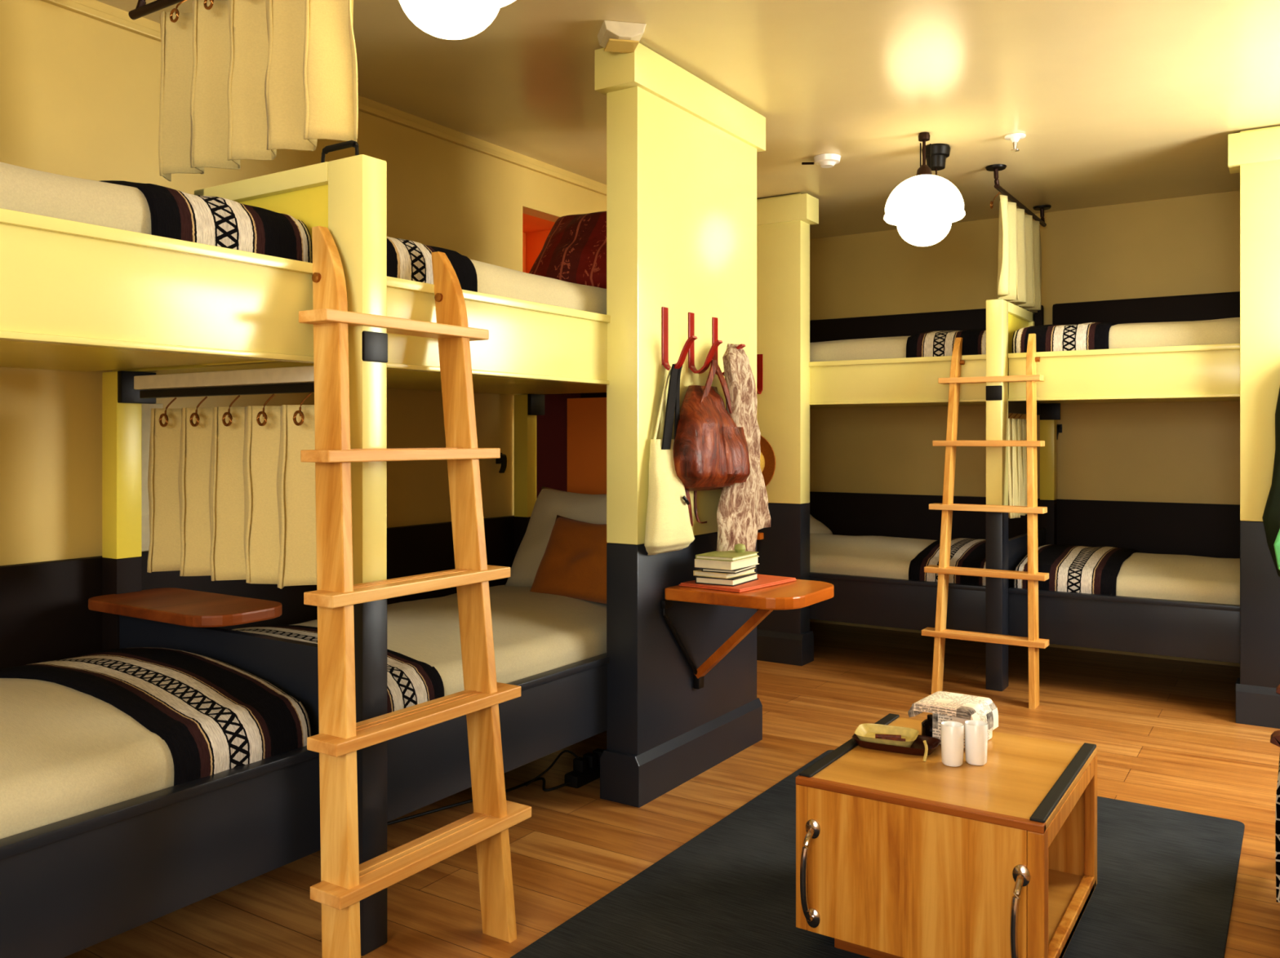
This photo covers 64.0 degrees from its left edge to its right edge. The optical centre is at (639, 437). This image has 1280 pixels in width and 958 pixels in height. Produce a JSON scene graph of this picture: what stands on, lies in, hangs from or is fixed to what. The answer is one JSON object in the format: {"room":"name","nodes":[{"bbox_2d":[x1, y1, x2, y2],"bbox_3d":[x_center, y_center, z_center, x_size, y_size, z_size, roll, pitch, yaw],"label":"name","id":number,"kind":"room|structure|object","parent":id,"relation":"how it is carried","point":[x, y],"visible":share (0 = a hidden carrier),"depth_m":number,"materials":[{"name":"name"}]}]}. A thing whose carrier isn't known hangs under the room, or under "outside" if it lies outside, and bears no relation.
{"room":"dormitory","nodes":[
{"label":"dormitory","id":0,"kind":"room"},
{"bbox_2d":[0,0,606,565],"bbox_3d":[-1.503,-0.050,3.523,0.100,2.600,8.670,0,0,33],"label":"wall","id":1,"kind":"structure","parent":0,"point":[80,94],"depth_m":3.25,"materials":[{"name":"beige paint"}]},
{"bbox_2d":[142,404,163,551],"bbox_3d":[-1.589,0.126,3.269,0.017,0.472,0.138,0,0,33],"label":"wall panel","id":2,"kind":"object","parent":1,"relation":"attached to","point":[146,408],"visible":0.16,"depth_m":3.27,"materials":[{"name":"paint"}]},
{"bbox_2d":[41,0,606,195],"bbox_3d":[-1.457,-1.302,3.482,0.022,0.025,8.650,0,0,33],"label":"trim","id":3,"kind":"structure","parent":1,"relation":"attached to","point":[70,5],"depth_m":4.20,"materials":[{"name":"beige paint"}]},
{"bbox_2d":[495,453,506,473],"bbox_3d":[-0.638,0.116,4.720,0.044,0.092,0.050,0,0,33],"label":"wall hook","id":4,"kind":"object","parent":1,"relation":"attached to","point":[503,460],"visible":0.82,"depth_m":4.71,"materials":[{"name":"black metal"}]},
{"bbox_2d":[522,213,606,499],"bbox_3d":[-0.497,-0.367,5.446,0.310,1.495,1.030,0,0,33],"label":"wall","id":5,"kind":"structure","parent":1,"relation":"attached to","point":[552,427],"depth_m":5.69,"materials":[{"name":"red paint"}]},
{"bbox_2d":[64,622,1279,957],"bbox_3d":[0.103,1.300,2.479,4.730,0.100,8.870,0,0,33],"label":"floor","id":6,"kind":"structure","parent":0,"point":[1166,734],"depth_m":3.60,"materials":[{"name":"brown wood"}]},
{"bbox_2d":[0,140,610,957],"bbox_3d":[-1.006,0.256,3.062,1.225,1.989,4.450,0,0,33],"label":"bunk bed","id":7,"kind":"object","parent":6,"relation":"on","point":[75,295],"depth_m":2.50,"materials":[{"name":"yellow paint"}]},
{"bbox_2d":[0,161,151,235],"bbox_3d":[-1.747,-0.408,2.035,1.000,0.363,1.880,0,0,33],"label":"mattress","id":8,"kind":"object","parent":7,"relation":"on","point":[23,189],"visible":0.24,"depth_m":2.07,"materials":[{"name":"fabric"}]},
{"bbox_2d":[100,180,312,262],"bbox_3d":[-1.348,-0.473,2.641,1.038,0.255,0.435,0,0,33],"label":"blanket","id":9,"kind":"object","parent":8,"relation":"on","point":[217,221],"visible":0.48,"depth_m":2.33,"materials":[{"name":"fabric"}]},
{"bbox_2d":[0,678,173,839],"bbox_3d":[-1.746,0.784,2.034,1.001,0.381,1.880,0,0,33],"label":"mattress","id":10,"kind":"object","parent":7,"relation":"on","point":[66,753],"visible":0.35,"depth_m":2.17,"materials":[{"name":"fabric"}]},
{"bbox_2d":[0,647,311,786],"bbox_3d":[-1.335,0.705,2.661,1.036,0.258,0.380,0,0,33],"label":"blanket","id":11,"kind":"object","parent":10,"relation":"on","point":[213,717],"visible":0.83,"depth_m":2.46,"materials":[{"name":"fabric"}]},
{"bbox_2d":[88,587,282,627],"bbox_3d":[-1.314,0.570,2.958,0.640,0.200,0.280,0,0,33],"label":"shelf","id":12,"kind":"object","parent":7,"relation":"attached to","point":[179,606],"visible":0.89,"depth_m":2.87,"materials":[{"name":"brown wood"}]},
{"bbox_2d":[133,365,314,398],"bbox_3d":[-1.129,-0.149,2.808,0.825,0.065,0.050,0,0,33],"label":"rail","id":13,"kind":"object","parent":7,"relation":"attached to","point":[294,380],"visible":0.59,"depth_m":2.78,"materials":[{"name":"black metal"}]},
{"bbox_2d":[146,392,316,589],"bbox_3d":[-1.122,0.139,2.805,0.736,0.511,0.077,0,0,33],"label":"curtain","id":14,"kind":"object","parent":13,"relation":"hanging from","point":[232,496],"visible":0.91,"depth_m":2.81,"materials":[{"name":"beige fabric"}]},
{"bbox_2d":[291,585,606,696],"bbox_3d":[-0.654,0.788,3.716,1.002,0.371,1.930,0,0,33],"label":"mattress","id":15,"kind":"object","parent":7,"relation":"on","point":[534,633],"visible":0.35,"depth_m":3.44,"materials":[{"name":"fabric"}]},
{"bbox_2d":[229,625,444,713],"bbox_3d":[-1.080,0.710,3.053,1.034,0.248,0.355,0,0,33],"label":"blanket","id":16,"kind":"object","parent":15,"relation":"on","point":[411,682],"visible":0.18,"depth_m":2.88,"materials":[{"name":"black fabric"}]},
{"bbox_2d":[505,486,606,586],"bbox_3d":[-0.230,0.422,4.223,0.681,0.416,0.296,0,0,36],"label":"pillow","id":17,"kind":"object","parent":15,"relation":"on","point":[550,503],"visible":0.34,"depth_m":4.26,"materials":[{"name":"white fabric"}]},
{"bbox_2d":[529,515,608,604],"bbox_3d":[-0.195,0.474,4.004,0.500,0.312,0.208,0,0,36],"label":"cushion","id":18,"kind":"object","parent":15,"relation":"on","point":[573,564],"visible":0.67,"depth_m":3.99,"materials":[{"name":"brown fabric"}]},
{"bbox_2d":[469,258,606,315],"bbox_3d":[-0.654,-0.406,3.716,1.001,0.360,1.930,0,0,33],"label":"mattress","id":19,"kind":"object","parent":7,"relation":"on","point":[492,279],"visible":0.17,"depth_m":3.31,"materials":[{"name":"fabric"}]},
{"bbox_2d":[386,236,477,292],"bbox_3d":[-1.040,-0.474,3.115,1.034,0.257,0.499,0,0,33],"label":"blanket","id":20,"kind":"object","parent":19,"relation":"on","point":[408,260],"visible":0.15,"depth_m":2.85,"materials":[{"name":"fabric"}]},
{"bbox_2d":[528,211,606,288],"bbox_3d":[-0.174,-0.749,4.098,0.562,0.373,0.310,0,0,29],"label":"pillow","id":21,"kind":"object","parent":19,"relation":"on","point":[574,251],"visible":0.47,"depth_m":4.04,"materials":[{"name":"red fabric"}]},
{"bbox_2d":[567,397,606,494],"bbox_3d":[-0.006,0.535,4.489,0.765,1.430,0.027,0,0,33],"label":"board","id":22,"kind":"object","parent":7,"relation":"attached to","point":[586,417],"visible":0.2,"depth_m":4.62,"materials":[{"name":"orange wood"}]},
{"bbox_2d":[298,226,531,957],"bbox_3d":[-0.565,0.367,2.512,0.385,1.765,0.701,0,0,33],"label":"ladder","id":23,"kind":"object","parent":6,"relation":"on","point":[344,882],"visible":1,"depth_m":2.43,"materials":[{"name":"brown wood"}]},
{"bbox_2d":[386,748,604,826],"bbox_3d":[-0.497,1.188,3.567,0.971,0.124,0.161,0,0,-32],"label":"power cord","id":24,"kind":"object","parent":6,"relation":"on","point":[586,769],"visible":0.84,"depth_m":3.69,"materials":[{"name":"black plastic"}]},
{"bbox_2d":[510,750,1244,957],"bbox_3d":[0.471,1.244,2.335,1.425,0.012,3.230,0,0,33],"label":"rug","id":25,"kind":"object","parent":6,"relation":"on","point":[1166,878],"visible":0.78,"depth_m":2.76,"materials":[{"name":"black carpet"}]},
{"bbox_2d":[795,713,1097,957],"bbox_3d":[0.750,1.020,2.553,0.609,0.435,0.702,0,0,33],"label":"coffee table","id":26,"kind":"object","parent":25,"relation":"on","point":[899,855],"visible":0.98,"depth_m":2.34,"materials":[{"name":"brown wood"}]},
{"bbox_2d":[852,733,941,755],"bbox_3d":[0.670,0.798,2.683,0.220,0.020,0.125,0,0,27],"label":"tray","id":27,"kind":"object","parent":26,"relation":"on","point":[917,748],"visible":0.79,"depth_m":2.65,"materials":[{"name":"paint"}]},
{"bbox_2d":[854,723,919,747],"bbox_3d":[0.648,0.787,2.694,0.160,0.035,0.099,0,0,25],"label":"dish","id":28,"kind":"object","parent":27,"relation":"on","point":[899,736],"visible":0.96,"depth_m":2.71,"materials":[{"name":"beige ceramic"}]},
{"bbox_2d":[923,740,928,761],"bbox_3d":[0.714,0.783,2.562,0.014,0.052,0.008,0,0,-12],"label":"stub","id":29,"kind":"object","parent":26,"relation":"on","point":[925,757],"visible":1,"depth_m":2.56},
{"bbox_2d":[921,714,932,737],"bbox_3d":[0.785,0.777,2.752,0.056,0.062,0.056,0,0,33],"label":"bottle","id":30,"kind":"object","parent":26,"relation":"on","point":[926,725],"visible":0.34,"depth_m":2.74,"materials":[{"name":"black glass"}]},
{"bbox_2d":[940,721,964,767],"bbox_3d":[0.773,0.759,2.539,0.055,0.099,0.055,0,0,33],"label":"tumbler","id":31,"kind":"object","parent":26,"relation":"on","point":[952,732],"visible":1,"depth_m":2.52,"materials":[{"name":"white ceramic"}]},
{"bbox_2d":[932,713,992,749],"bbox_3d":[0.860,0.767,2.733,0.110,0.082,0.150,0,0,38],"label":"carton","id":32,"kind":"object","parent":26,"relation":"on","point":[937,719],"visible":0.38,"depth_m":2.69,"materials":[{"name":"white paper"}]},
{"bbox_2d":[907,691,998,733],"bbox_3d":[0.838,0.739,2.741,0.182,0.074,0.170,0,0,38],"label":"newspaper","id":33,"kind":"object","parent":32,"relation":"on","point":[971,708],"visible":0.89,"depth_m":2.71,"materials":[{"name":"white paper"}]},
{"bbox_2d":[964,720,987,765],"bbox_3d":[0.836,0.759,2.548,0.055,0.099,0.055,0,0,33],"label":"tumbler","id":34,"kind":"object","parent":26,"relation":"on","point":[975,731],"visible":1,"depth_m":2.53,"materials":[{"name":"white ceramic"}]},
{"bbox_2d":[921,333,1048,709],"bbox_3d":[1.709,0.367,5.014,0.580,1.765,0.381,0,0,33],"label":"ladder","id":35,"kind":"object","parent":6,"relation":"on","point":[940,632],"visible":0.98,"depth_m":4.99,"materials":[{"name":"brown wood"}]},
{"bbox_2d":[808,291,1240,691],"bbox_3d":[2.139,0.228,5.564,3.770,2.045,1.269,0,0,33],"label":"bunk bed","id":36,"kind":"object","parent":6,"relation":"on","point":[1204,631],"visible":0.58,"depth_m":5.40,"materials":[{"name":"yellow paint"}]},
{"bbox_2d":[809,336,909,361],"bbox_3d":[1.346,-0.407,6.152,1.760,0.363,1.043,0,0,33],"label":"mattress","id":37,"kind":"object","parent":36,"relation":"on","point":[881,348],"visible":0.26,"depth_m":5.65,"materials":[{"name":"fabric"}]},
{"bbox_2d":[906,328,986,357],"bbox_3d":[1.892,-0.476,5.793,0.455,0.260,1.077,0,0,33],"label":"blanket","id":38,"kind":"object","parent":37,"relation":"on","point":[940,343],"visible":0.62,"depth_m":5.37,"materials":[{"name":"fabric"}]},
{"bbox_2d":[809,533,937,579],"bbox_3d":[1.346,0.784,6.151,1.760,0.381,1.046,0,0,33],"label":"mattress","id":39,"kind":"object","parent":36,"relation":"on","point":[880,557],"visible":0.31,"depth_m":5.75,"materials":[{"name":"fabric"}]},
{"bbox_2d":[809,514,832,534],"bbox_3d":[0.991,0.564,6.603,0.300,0.206,0.500,0,0,43],"label":"pillow","id":40,"kind":"object","parent":39,"relation":"on","point":[816,526],"visible":0.12,"depth_m":6.59,"materials":[{"name":"white fabric"}]},
{"bbox_2d":[908,537,986,586],"bbox_3d":[1.900,0.706,5.787,0.433,0.256,1.078,0,0,33],"label":"blanket","id":41,"kind":"object","parent":39,"relation":"on","point":[964,553],"visible":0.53,"depth_m":5.44,"materials":[{"name":"fabric"}]},
{"bbox_2d":[1008,400,1039,415],"bbox_3d":[2.065,-0.165,5.551,0.024,0.070,0.840,0,0,33],"label":"rail","id":42,"kind":"object","parent":36,"relation":"attached to","point":[1015,407],"visible":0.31,"depth_m":5.46,"materials":[{"name":"black metal"}]},
{"bbox_2d":[1008,413,1026,518],"bbox_3d":[2.005,0.144,5.465,0.083,0.552,0.457,0,0,33],"label":"curtain","id":43,"kind":"object","parent":42,"relation":"hanging from","point":[1017,455],"visible":0.61,"depth_m":5.38,"materials":[{"name":"fabric"}]},
{"bbox_2d":[1108,317,1239,349],"bbox_3d":[2.951,-0.406,5.108,1.870,0.360,1.045,0,0,33],"label":"mattress","id":44,"kind":"object","parent":36,"relation":"on","point":[1224,331],"visible":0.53,"depth_m":4.80,"materials":[{"name":"fabric"}]},
{"bbox_2d":[1012,322,1119,353],"bbox_3d":[2.355,-0.475,5.492,0.466,0.259,1.084,0,0,33],"label":"blanket","id":45,"kind":"object","parent":44,"relation":"on","point":[1090,335],"visible":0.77,"depth_m":5.04,"materials":[{"name":"fabric"}]},
{"bbox_2d":[1115,552,1239,605],"bbox_3d":[2.952,0.789,5.108,1.870,0.371,1.046,0,0,33],"label":"mattress","id":46,"kind":"object","parent":36,"relation":"on","point":[1187,578],"visible":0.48,"depth_m":4.87,"materials":[{"name":"fabric"}]},
{"bbox_2d":[1013,544,1140,595],"bbox_3d":[2.368,0.710,5.482,0.486,0.248,1.080,0,0,33],"label":"blanket","id":47,"kind":"object","parent":46,"relation":"on","point":[1070,569],"visible":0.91,"depth_m":5.10,"materials":[{"name":"black fabric"}]},
{"bbox_2d":[1270,684,1279,747],"bbox_3d":[2.055,0.815,2.552,0.812,0.870,0.635,0,0,33],"label":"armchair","id":48,"kind":"object","parent":6,"relation":"on","point":[1275,736],"visible":1,"depth_m":2.51,"materials":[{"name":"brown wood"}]},
{"bbox_2d":[1275,755,1279,902],"bbox_3d":[1.938,1.010,2.640,0.504,0.359,0.360,0,0,33],"label":"throw","id":49,"kind":"object","parent":48,"relation":"on","point":[1277,796],"visible":1,"depth_m":2.62,"materials":[{"name":"fabric"}]},
{"bbox_2d":[595,42,765,808],"bbox_3d":[0.184,-0.048,3.896,0.166,2.596,0.996,0,0,33],"label":"wall","id":50,"kind":"structure","parent":0,"point":[682,151],"depth_m":3.62,"materials":[{"name":"yellow paint"}]},
{"bbox_2d":[662,306,697,370],"bbox_3d":[0.139,-0.349,3.592,0.128,0.226,0.036,0,0,33],"label":"coat hook","id":51,"kind":"object","parent":50,"relation":"attached to","point":[687,344],"visible":0.98,"depth_m":3.61,"materials":[{"name":"red metal"}]},
{"bbox_2d":[644,363,694,555],"bbox_3d":[0.115,0.071,3.577,0.094,0.666,0.307,0,0,33],"label":"tote bag","id":52,"kind":"object","parent":51,"relation":"hanging from","point":[668,528],"visible":0.98,"depth_m":3.53,"materials":[{"name":"beige fabric"}]},
{"bbox_2d":[688,311,722,373],"bbox_3d":[0.239,-0.349,3.747,0.128,0.226,0.036,0,0,33],"label":"coat hook","id":53,"kind":"object","parent":50,"relation":"attached to","point":[691,315],"visible":0.98,"depth_m":3.77,"materials":[{"name":"red metal"}]},
{"bbox_2d":[673,360,750,526],"bbox_3d":[0.262,0.017,3.712,0.189,0.606,0.402,0,0,33],"label":"leather bag","id":54,"kind":"object","parent":53,"relation":"hanging from","point":[710,452],"visible":0.97,"depth_m":3.65,"materials":[{"name":"brown leather"}]},
{"bbox_2d":[712,316,745,376],"bbox_3d":[0.338,-0.349,3.898,0.128,0.226,0.036,0,0,33],"label":"coat hook","id":55,"kind":"object","parent":50,"relation":"attached to","point":[714,319],"visible":0.34,"depth_m":3.92,"materials":[{"name":"red metal"}]},
{"bbox_2d":[716,343,771,551],"bbox_3d":[0.419,0.048,3.977,0.104,0.805,0.503,0,0,23],"label":"scarf","id":56,"kind":"object","parent":55,"relation":"hanging from","point":[743,510],"visible":0.81,"depth_m":3.86,"materials":[{"name":"beige fabric"}]},
{"bbox_2d":[660,579,834,689],"bbox_3d":[0.409,0.730,3.673,0.489,0.400,0.485,0,0,33],"label":"shelf","id":57,"kind":"object","parent":50,"relation":"attached to","point":[799,593],"visible":0.89,"depth_m":3.58,"materials":[{"name":"brown wood"}]},
{"bbox_2d":[679,573,796,592],"bbox_3d":[0.359,0.523,3.727,0.260,0.011,0.380,0,0,39],"label":"magazine","id":58,"kind":"object","parent":57,"relation":"on","point":[763,581],"visible":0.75,"depth_m":3.63,"materials":[{"name":"red paper"}]},
{"bbox_2d":[695,573,758,586],"bbox_3d":[0.315,0.505,3.695,0.150,0.024,0.210,0,0,31],"label":"book","id":59,"kind":"object","parent":58,"relation":"on","point":[735,581],"visible":0.62,"depth_m":3.62,"materials":[{"name":"beige paper"}]},
{"bbox_2d":[693,568,755,578],"bbox_3d":[0.306,0.484,3.701,0.140,0.018,0.200,0,0,37],"label":"book","id":60,"kind":"object","parent":59,"relation":"on","point":[699,572],"visible":0.59,"depth_m":3.63,"materials":[{"name":"beige paper"}]},
{"bbox_2d":[702,564,756,573],"bbox_3d":[0.323,0.468,3.690,0.130,0.012,0.200,0,0,28],"label":"book","id":61,"kind":"object","parent":60,"relation":"on","point":[704,570],"visible":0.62,"depth_m":3.61,"materials":[{"name":"paper"}]},
{"bbox_2d":[694,555,759,570],"bbox_3d":[0.315,0.447,3.695,0.150,0.030,0.210,0,0,34],"label":"book","id":62,"kind":"object","parent":61,"relation":"on","point":[699,563],"visible":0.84,"depth_m":3.62,"materials":[{"name":"beige paper"}]},
{"bbox_2d":[695,550,758,561],"bbox_3d":[0.315,0.424,3.695,0.150,0.014,0.205,0,0,32],"label":"book","id":63,"kind":"object","parent":62,"relation":"on","point":[728,556],"visible":0.85,"depth_m":3.64,"materials":[{"name":"paper"}]},
{"bbox_2d":[733,543,746,552],"bbox_3d":[0.364,0.402,3.735,0.044,0.030,0.043,0,0,33],"label":"trinket","id":64,"kind":"object","parent":63,"relation":"on","point":[740,548],"visible":1,"depth_m":3.72},
{"bbox_2d":[96,0,1279,239],"bbox_3d":[0.103,-1.400,2.479,4.730,0.100,8.870,0,0,33],"label":"ceiling","id":65,"kind":"structure","parent":0,"point":[1114,102],"depth_m":3.92,"materials":[{"name":"beige paint"}]},
{"bbox_2d":[128,0,182,19],"bbox_3d":[-1.065,-1.300,2.772,1.080,0.097,0.100,0,0,33],"label":"curtain rod","id":66,"kind":"object","parent":65,"relation":"attached to","point":[142,9],"visible":1,"depth_m":3.01,"materials":[{"name":"brown metal"}]},
{"bbox_2d":[158,0,358,181],"bbox_3d":[-1.050,-0.999,2.760,0.798,0.506,0.095,0,0,33],"label":"curtain","id":67,"kind":"object","parent":66,"relation":"hanging from","point":[241,79],"visible":1,"depth_m":2.75,"materials":[{"name":"beige fabric"}]},
{"bbox_2d":[399,0,515,39],"bbox_3d":[-0.428,-1.127,2.305,0.350,0.444,0.350,0,0,33],"label":"pendant lamp","id":68,"kind":"object","parent":65,"relation":"hanging from","point":[452,20],"visible":1,"depth_m":2.26,"materials":[{"name":"white glass"}]},
{"bbox_2d":[597,20,646,53],"bbox_3d":[-0.062,-1.322,3.392,0.140,0.056,0.140,0,0,-12],"label":"ceiling vent","id":69,"kind":"object","parent":65,"relation":"in","point":[620,37],"visible":1,"depth_m":3.34,"materials":[{"name":"white plastic"}]},
{"bbox_2d":[604,38,639,53],"bbox_3d":[-0.062,-1.297,3.392,0.100,0.006,0.100,0,0,-12],"label":"grille","id":70,"kind":"object","parent":69,"relation":"attached to","point":[613,45],"depth_m":3.38,"materials":[{"name":"yellow metal"}]},
{"bbox_2d":[801,153,840,168],"bbox_3d":[0.872,-1.327,4.943,0.196,0.044,0.130,0,0,33],"label":"smoke detector","id":71,"kind":"object","parent":65,"relation":"attached to","point":[825,160],"visible":1,"depth_m":4.89,"materials":[{"name":"white plastic"}]},
{"bbox_2d":[883,132,965,246],"bbox_3d":[1.259,-1.099,4.543,0.350,0.499,0.350,0,0,33],"label":"pendant lamp","id":72,"kind":"object","parent":65,"relation":"hanging from","point":[924,206],"visible":1,"depth_m":4.44,"materials":[{"name":"white glass"}]},
{"bbox_2d":[921,143,951,175],"bbox_3d":[1.329,-1.230,4.687,0.130,0.237,0.292,0,0,33],"label":"box","id":73,"kind":"object","parent":65,"relation":"attached to","point":[939,152],"visible":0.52,"depth_m":4.71,"materials":[{"name":"black metal"}]},
{"bbox_2d":[1004,133,1026,151],"bbox_3d":[1.675,-1.315,4.577,0.090,0.069,0.090,0,0,33],"label":"sprinkler","id":74,"kind":"object","parent":65,"relation":"attached to","point":[1014,137],"visible":1,"depth_m":4.56,"materials":[{"name":"white metal"}]},
{"bbox_2d":[985,164,1051,226],"bbox_3d":[2.062,-1.296,5.547,0.100,0.106,1.170,0,0,33],"label":"curtain rod","id":75,"kind":"object","parent":65,"relation":"attached to","point":[995,168],"visible":1,"depth_m":5.37,"materials":[{"name":"brown metal"}]},
{"bbox_2d":[990,191,1041,312],"bbox_3d":[2.044,-0.983,5.524,0.098,0.537,0.920,0,0,33],"label":"curtain","id":76,"kind":"object","parent":75,"relation":"hanging from","point":[1020,249],"visible":0.97,"depth_m":5.44,"materials":[{"name":"fabric"}]},
{"bbox_2d":[756,193,818,666],"bbox_3d":[0.605,-0.048,5.886,0.836,2.596,0.166,0,0,33],"label":"wall","id":77,"kind":"structure","parent":0,"point":[785,637],"depth_m":5.69,"materials":[{"name":"yellow paint"}]},
{"bbox_2d":[756,354,762,394],"bbox_3d":[0.641,-0.357,5.710,0.036,0.226,0.128,0,0,33],"label":"coat hook","id":78,"kind":"object","parent":77,"relation":"attached to","point":[759,357],"visible":0.62,"depth_m":5.76,"materials":[{"name":"red metal"}]},
{"bbox_2d":[760,435,775,486],"bbox_3d":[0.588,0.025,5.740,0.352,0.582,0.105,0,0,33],"label":"straw hat","id":79,"kind":"object","parent":78,"relation":"hanging from","point":[767,458],"visible":0.11,"depth_m":5.70,"materials":[{"name":"wicker"}]},
{"bbox_2d":[756,532,763,551],"bbox_3d":[0.644,0.586,5.753,0.090,0.108,0.050,0,0,33],"label":"wall bracket","id":80,"kind":"object","parent":77,"relation":"attached to","point":[760,535],"visible":0.49,"depth_m":5.73,"materials":[{"name":"brown wood"}]},
{"bbox_2d":[809,190,1239,666],"bbox_3d":[2.493,-0.050,6.156,4.730,2.600,0.100,0,0,33],"label":"wall","id":81,"kind":"structure","parent":0,"point":[1185,452],"depth_m":6.06,"materials":[{"name":"beige paint"}]},
{"bbox_2d":[1057,424,1062,439],"bbox_3d":[2.474,-0.034,6.081,0.050,0.092,0.044,0,0,33],"label":"wall hook","id":82,"kind":"object","parent":81,"relation":"attached to","point":[1059,426],"visible":0.56,"depth_m":6.07,"materials":[{"name":"black metal"}]},
{"bbox_2d":[1227,125,1279,728],"bbox_3d":[3.042,-0.048,4.302,0.990,2.596,0.166,0,0,33],"label":"wall","id":83,"kind":"structure","parent":0,"point":[1255,153],"depth_m":4.45,"materials":[{"name":"yellow paint"}]},
{"bbox_3d":[2.858,-0.357,4.269,0.036,0.226,0.128,0,0,33],"label":"coat hook","id":84,"kind":"object","parent":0,"visible":0},
{"bbox_2d":[1262,387,1279,577],"bbox_3d":[2.874,0.115,4.236,0.518,1.010,0.154,0,0,33],"label":"jacket","id":85,"kind":"object","parent":84,"relation":"hanging from","point":[1271,516],"visible":1,"depth_m":4.35,"materials":[{"name":"green fabric"}]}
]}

